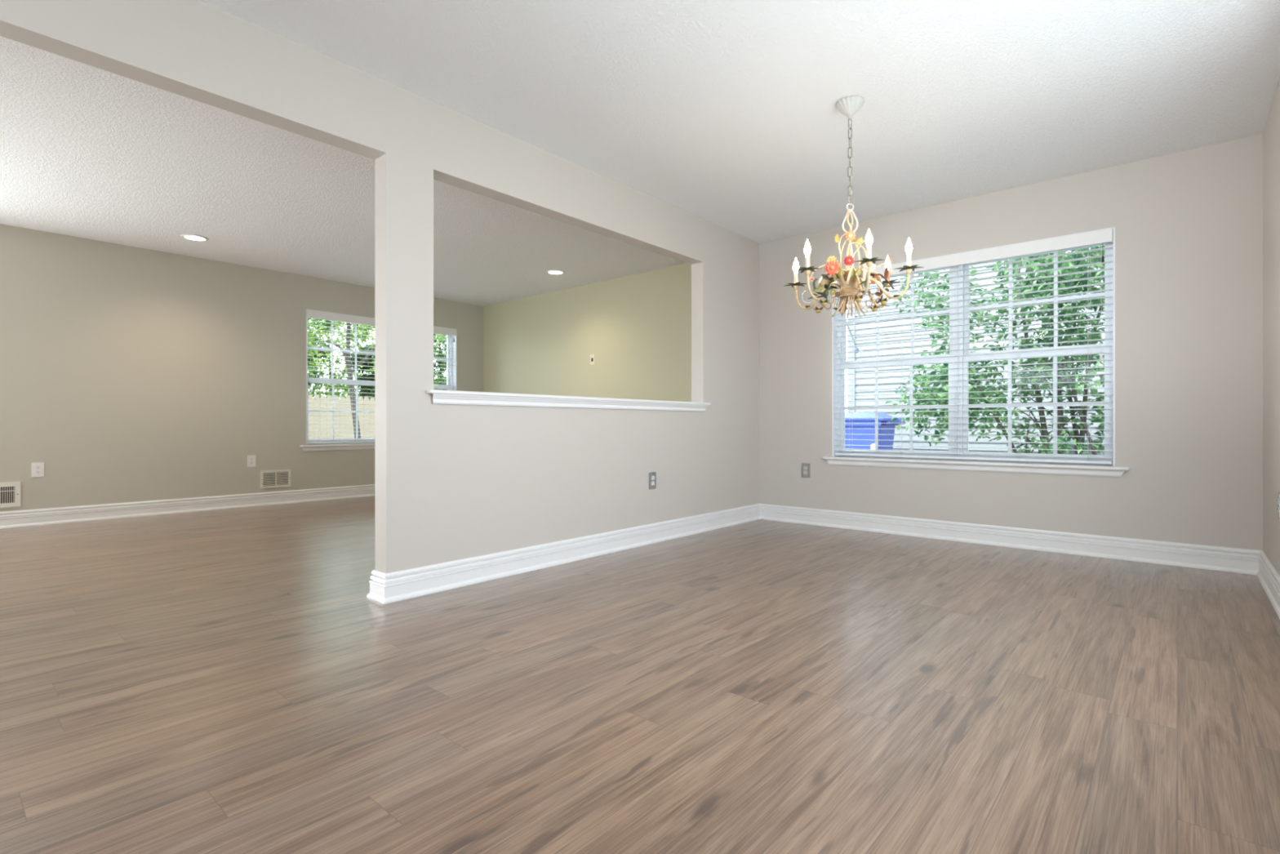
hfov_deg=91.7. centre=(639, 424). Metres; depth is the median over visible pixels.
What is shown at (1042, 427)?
tree
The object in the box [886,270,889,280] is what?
candle
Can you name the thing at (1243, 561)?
baseboard
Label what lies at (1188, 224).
wall
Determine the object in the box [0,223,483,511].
wall
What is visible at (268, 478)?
air vent
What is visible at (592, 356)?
cable plate
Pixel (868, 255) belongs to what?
candle
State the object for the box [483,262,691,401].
wall
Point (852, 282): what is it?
chandelier
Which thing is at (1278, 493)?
wall outlet
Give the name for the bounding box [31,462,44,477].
wall outlet
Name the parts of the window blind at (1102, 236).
ladder cord, rail, ladder cord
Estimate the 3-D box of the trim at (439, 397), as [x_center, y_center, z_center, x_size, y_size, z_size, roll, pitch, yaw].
[-0.307,-0.140,4.012,0.190,0.068,2.416,0,0,41]
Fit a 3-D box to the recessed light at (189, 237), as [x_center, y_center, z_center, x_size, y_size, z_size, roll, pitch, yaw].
[-3.823,-1.601,5.332,0.196,0.016,0.196,0,0,41]
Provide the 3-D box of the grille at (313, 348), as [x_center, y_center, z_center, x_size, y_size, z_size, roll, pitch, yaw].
[-3.406,-0.855,7.153,0.005,0.659,0.805,0,0,41]
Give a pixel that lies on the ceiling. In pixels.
(724, 113)
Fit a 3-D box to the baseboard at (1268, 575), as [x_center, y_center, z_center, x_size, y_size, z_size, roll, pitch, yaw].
[0.998,0.763,0.628,0.028,0.134,7.456,0,0,41]
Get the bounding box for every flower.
[808,275,815,282]
[823,260,839,275]
[826,255,837,262]
[843,255,854,266]
[845,230,856,240]
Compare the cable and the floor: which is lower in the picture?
the floor
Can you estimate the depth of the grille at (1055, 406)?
4.28 m
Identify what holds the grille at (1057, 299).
attached to the window at (1053, 468)
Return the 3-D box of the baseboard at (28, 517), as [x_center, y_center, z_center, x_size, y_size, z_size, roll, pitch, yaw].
[-4.600,0.763,5.559,0.028,0.134,7.585,0,0,41]
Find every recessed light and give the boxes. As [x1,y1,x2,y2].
[180,234,208,241]
[546,269,564,275]
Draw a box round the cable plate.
[590,354,595,364]
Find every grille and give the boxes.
[307,320,374,379]
[308,383,374,438]
[433,357,447,360]
[844,365,948,450]
[845,273,949,359]
[968,251,1104,350]
[968,355,1104,453]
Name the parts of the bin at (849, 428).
lid, handle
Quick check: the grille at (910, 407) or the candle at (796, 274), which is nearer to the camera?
the candle at (796, 274)
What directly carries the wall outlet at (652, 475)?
attached to the wall partition at (453, 482)
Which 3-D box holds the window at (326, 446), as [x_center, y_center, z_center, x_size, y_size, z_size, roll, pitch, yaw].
[-3.042,-0.487,7.461,0.190,1.536,1.994,0,0,41]
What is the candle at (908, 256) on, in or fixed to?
on the chandelier at (852, 282)
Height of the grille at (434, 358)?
0.659 m
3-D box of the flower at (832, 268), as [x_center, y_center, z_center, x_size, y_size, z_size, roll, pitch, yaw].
[0.920,-0.752,2.973,0.074,0.073,0.021,0,0,0]
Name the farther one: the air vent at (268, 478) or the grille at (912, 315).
the air vent at (268, 478)
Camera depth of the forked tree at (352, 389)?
10.91 m
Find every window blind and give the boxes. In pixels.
[306,309,456,444]
[835,227,1113,464]
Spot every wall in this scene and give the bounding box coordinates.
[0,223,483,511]
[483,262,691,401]
[759,133,1262,550]
[1262,77,1279,575]
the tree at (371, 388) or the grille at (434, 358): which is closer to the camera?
the grille at (434, 358)
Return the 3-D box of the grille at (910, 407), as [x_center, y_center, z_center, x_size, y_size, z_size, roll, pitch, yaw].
[1.977,-0.136,4.841,0.794,0.659,0.005,0,0,41]
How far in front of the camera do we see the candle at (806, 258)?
2.98 m
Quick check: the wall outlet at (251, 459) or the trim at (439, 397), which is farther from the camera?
the wall outlet at (251, 459)
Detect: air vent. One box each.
[0,481,20,507]
[260,469,290,488]
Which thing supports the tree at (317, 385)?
on the ground
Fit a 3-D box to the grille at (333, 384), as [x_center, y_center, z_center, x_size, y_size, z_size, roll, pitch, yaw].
[-3.385,-0.155,7.135,0.005,0.619,0.805,0,0,41]
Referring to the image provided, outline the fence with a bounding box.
[308,394,374,444]
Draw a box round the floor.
[0,495,1279,853]
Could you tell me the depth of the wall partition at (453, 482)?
3.20 m
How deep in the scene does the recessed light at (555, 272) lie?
6.50 m
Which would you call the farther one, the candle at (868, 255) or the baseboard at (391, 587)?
the baseboard at (391, 587)
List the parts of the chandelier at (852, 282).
bulb, bulb, arm, arm, arm, stem, stem, stem, stem, lamp cord, rod, stem, stem, arm, bulb, arm, arm, bulb, bulb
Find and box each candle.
[793,272,798,283]
[804,256,809,267]
[866,246,871,258]
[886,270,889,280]
[906,254,911,266]
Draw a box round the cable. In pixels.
[846,324,858,352]
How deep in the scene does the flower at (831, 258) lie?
3.06 m
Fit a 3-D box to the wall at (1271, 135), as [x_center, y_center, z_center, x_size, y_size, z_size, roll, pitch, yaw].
[1.105,-0.390,0.624,0.140,2.440,7.870,0,0,41]
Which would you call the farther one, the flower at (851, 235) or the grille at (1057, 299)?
the grille at (1057, 299)
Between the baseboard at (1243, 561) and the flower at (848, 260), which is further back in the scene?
the baseboard at (1243, 561)
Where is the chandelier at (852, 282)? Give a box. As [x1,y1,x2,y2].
[783,95,924,318]
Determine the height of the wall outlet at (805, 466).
0.120 m
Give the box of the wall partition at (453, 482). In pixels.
[0,0,759,573]
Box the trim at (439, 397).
[426,389,710,411]
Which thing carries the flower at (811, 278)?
on the chandelier at (852, 282)
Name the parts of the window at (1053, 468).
sash, sash, sash, sash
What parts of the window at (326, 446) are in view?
sash, sash, sash, sash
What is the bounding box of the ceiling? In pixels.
[0,0,1279,306]
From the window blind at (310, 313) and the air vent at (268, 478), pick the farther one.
the window blind at (310, 313)
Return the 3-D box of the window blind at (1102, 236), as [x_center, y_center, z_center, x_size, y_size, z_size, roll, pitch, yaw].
[2.283,-0.491,4.490,1.813,1.474,0.074,0,0,41]
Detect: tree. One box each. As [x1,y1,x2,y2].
[307,317,446,444]
[307,318,341,394]
[307,322,374,399]
[351,342,374,399]
[433,333,448,390]
[884,245,1104,464]
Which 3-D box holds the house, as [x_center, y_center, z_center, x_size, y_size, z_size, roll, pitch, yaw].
[8.252,-2.495,8.464,9.700,7.350,5.800,0,0,41]
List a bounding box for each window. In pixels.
[299,309,456,450]
[822,226,1129,476]
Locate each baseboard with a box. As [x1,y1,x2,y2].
[0,484,374,528]
[366,503,759,604]
[759,503,1262,574]
[1256,550,1279,618]
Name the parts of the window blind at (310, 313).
rail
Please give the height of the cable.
0.713 m
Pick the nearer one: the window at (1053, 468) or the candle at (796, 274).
the candle at (796, 274)
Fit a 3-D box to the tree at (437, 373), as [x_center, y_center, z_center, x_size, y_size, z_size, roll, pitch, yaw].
[-6.330,-1.403,19.045,2.070,5.174,2.301,0,0,23]
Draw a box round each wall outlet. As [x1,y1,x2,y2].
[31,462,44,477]
[247,454,255,466]
[648,471,656,488]
[801,462,809,477]
[1276,491,1279,519]
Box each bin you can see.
[844,412,905,457]
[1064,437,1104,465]
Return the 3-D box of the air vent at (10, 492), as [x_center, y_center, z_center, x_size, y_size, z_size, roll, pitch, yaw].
[-5.161,0.562,4.921,0.013,0.200,0.360,0,0,41]
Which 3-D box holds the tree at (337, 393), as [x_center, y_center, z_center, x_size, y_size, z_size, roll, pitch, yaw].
[-8.882,-1.423,17.558,2.471,5.213,3.168,0,0,41]
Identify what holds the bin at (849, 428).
on the path
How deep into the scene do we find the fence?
13.88 m
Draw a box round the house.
[847,245,1104,463]

